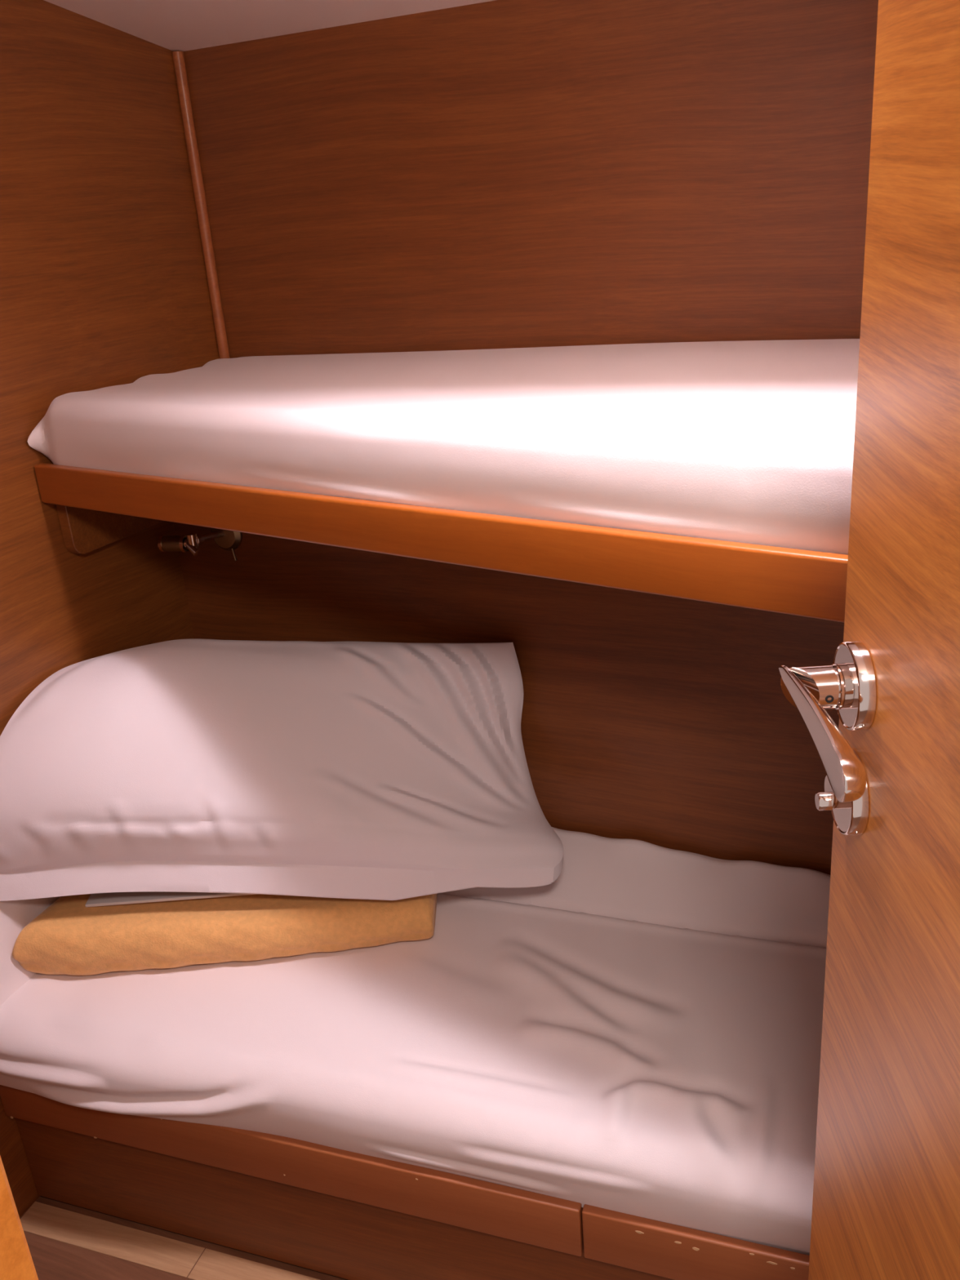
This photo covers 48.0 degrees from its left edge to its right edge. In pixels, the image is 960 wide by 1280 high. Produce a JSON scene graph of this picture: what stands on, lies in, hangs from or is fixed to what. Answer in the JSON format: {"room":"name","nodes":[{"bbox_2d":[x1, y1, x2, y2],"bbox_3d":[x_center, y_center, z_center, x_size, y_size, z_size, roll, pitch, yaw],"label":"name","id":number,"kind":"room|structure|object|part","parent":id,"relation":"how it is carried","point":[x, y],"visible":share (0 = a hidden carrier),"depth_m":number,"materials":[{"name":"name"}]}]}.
{"room":"boat cabin","nodes":[
{"label":"boat cabin","id":0,"kind":"room"},
{"bbox_2d":[0,0,219,1217],"bbox_3d":[-0.742,-0.017,1.370,0.030,1.848,1.530,5,23,23],"label":"wall","id":1,"kind":"structure","parent":0,"point":[104,283],"depth_m":1.59,"materials":[{"name":"brown wood"}]},
{"bbox_2d":[19,1196,345,1279],"bbox_3d":[0.076,1.105,0.926,2.068,0.030,2.025,5,23,23],"label":"floor","id":2,"kind":"structure","parent":0,"point":[52,1260],"depth_m":1.55,"materials":[{"name":"brown wood"}]},
{"bbox_2d":[0,1084,809,1279],"bbox_3d":[0.256,0.795,1.293,2.000,0.253,0.032,3,23,19],"label":"base","id":3,"kind":"object","parent":2,"relation":"on","point":[339,1213],"visible":0.9,"depth_m":1.43,"materials":[{"name":"brown wood"}]},
{"bbox_2d":[20,1201,319,1279],"bbox_3d":[0.254,0.924,1.310,2.000,0.001,0.049,3,23,19],"label":"trim","id":4,"kind":"structure","parent":3,"relation":"attached to","point":[165,1254],"depth_m":1.56,"materials":[{"name":"brown wood"}]},
{"bbox_3d":[0.259,0.793,1.299,1.998,0.239,0.018,3,23,19],"label":"panel","id":5,"kind":"part","parent":3,"relation":"part of","materials":[{"name":"brown wood"}]},
{"bbox_2d":[0,826,830,1255],"bbox_3d":[0.310,0.451,1.334,1.995,0.366,0.610,5,23,23],"label":"mattress","id":6,"kind":"object","parent":3,"relation":"on","point":[637,1031],"visible":0.53,"depth_m":1.43,"materials":[{"name":"white fabric"}]},
{"bbox_2d":[12,893,437,975],"bbox_3d":[-0.371,0.374,1.699,0.616,0.117,0.313,-5,21,-1],"label":"blanket","id":7,"kind":"object","parent":6,"relation":"on","point":[68,937],"visible":0.51,"depth_m":1.57,"materials":[{"name":"yellow fabric"}]},
{"bbox_2d":[84,891,256,906],"bbox_3d":[-0.445,0.348,1.687,0.285,0.005,0.195,-4,21,0],"label":"sheet","id":8,"kind":"object","parent":7,"relation":"on","point":[95,900],"visible":0.25,"depth_m":1.60,"materials":[{"name":"white fabric"}]},
{"bbox_2d":[0,639,563,901],"bbox_3d":[-0.299,0.179,1.610,0.816,0.349,0.284,-5,21,0],"label":"pillow","id":9,"kind":"object","parent":7,"relation":"on","point":[344,770],"visible":1,"depth_m":1.54,"materials":[{"name":"white fabric"}]},
{"bbox_2d":[44,0,495,51],"bbox_3d":[0.114,-0.690,0.629,2.068,0.255,1.610,5,23,23],"label":"ceiling","id":10,"kind":"structure","parent":0,"point":[175,25],"depth_m":1.55,"materials":[{"name":"white paint"}]},
{"bbox_2d":[173,522,844,875],"bbox_3d":[0.437,0.260,1.577,2.008,1.016,0.030,5,23,23],"label":"wall","id":11,"kind":"structure","parent":0,"point":[666,722],"depth_m":1.61,"materials":[{"name":"brown wood"}]},
{"bbox_2d":[157,528,242,560],"bbox_3d":[-0.455,-0.156,1.753,0.107,0.072,0.085,5,23,23],"label":"reading lamp","id":12,"kind":"object","parent":11,"relation":"attached to","point":[228,540],"visible":0.92,"depth_m":1.74,"materials":[{"name":"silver metal"}]},
{"bbox_3d":[-0.443,-0.167,1.742,0.018,0.021,0.067,13,27,38],"label":"swivel arm","id":13,"kind":"part","parent":12,"relation":"part of","materials":[{"name":"silver metal"}]},
{"bbox_3d":[-0.404,-0.140,1.772,0.009,0.021,0.005,14,28,39],"label":"switch lever","id":14,"kind":"part","parent":12,"relation":"part of","materials":[{"name":"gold metal"}]},
{"bbox_2d":[183,0,878,358],"bbox_3d":[0.460,-0.574,1.452,2.008,0.616,0.030,5,23,23],"label":"wall","id":15,"kind":"structure","parent":0,"point":[497,174],"depth_m":1.56,"materials":[{"name":"brown wood"}]},
{"bbox_2d":[172,51,230,358],"bbox_3d":[-0.464,-0.710,1.804,0.018,0.485,0.018,5,23,23],"label":"trim","id":16,"kind":"structure","parent":15,"relation":"attached to","point":[179,61],"depth_m":1.79,"materials":[{"name":"brown wood"}]},
{"bbox_2d":[34,462,848,622],"bbox_3d":[0.418,-0.174,1.331,2.147,0.145,0.886,11,26,34],"label":"upper bunk frame","id":17,"kind":"structure","parent":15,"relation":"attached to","point":[97,508],"depth_m":1.10,"materials":[{"name":"brown wood"}]},
{"bbox_2d":[26,338,859,555],"bbox_3d":[0.289,-0.198,1.143,1.998,0.133,0.892,5,23,23],"label":"mattress","id":18,"kind":"object","parent":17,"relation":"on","point":[748,442],"visible":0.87,"depth_m":1.16,"materials":[{"name":"white fabric"}]},
{"bbox_3d":[-0.615,0.255,0.679,0.796,1.827,0.030,5,23,23],"label":"wall","id":19,"kind":"structure","parent":0,"visible":0},
{"bbox_2d":[0,1155,38,1279],"bbox_3d":[-0.242,0.291,0.515,0.023,1.826,0.041,5,23,23],"label":"trim","id":20,"kind":"structure","parent":19,"relation":"attached to","point":[16,1263],"depth_m":0.52,"materials":[{"name":"brown wood"}]},
{"bbox_3d":[0.518,0.413,0.020,0.600,1.850,0.030,5,23,23],"label":"wall","id":21,"kind":"structure","parent":0,"visible":0},
{"bbox_2d":[778,0,959,1279],"bbox_3d":[0.226,0.307,0.465,0.074,1.741,0.590,-4,21,2],"label":"door","id":22,"kind":"structure","parent":21,"relation":"in","point":[886,1202],"depth_m":0.56,"materials":[{"name":"brown wood"}]},
{"bbox_3d":[0.187,0.050,0.590,0.015,0.034,0.116,-4,21,0],"label":"lever","id":23,"kind":"part","parent":22,"relation":"part of","materials":[{"name":"silver metal"}]},
{"bbox_3d":[0.212,0.092,0.655,0.014,0.022,0.022,-4,21,2],"label":"turn knob","id":24,"kind":"part","parent":22,"relation":"part of","materials":[{"name":"silver metal"}]}
]}

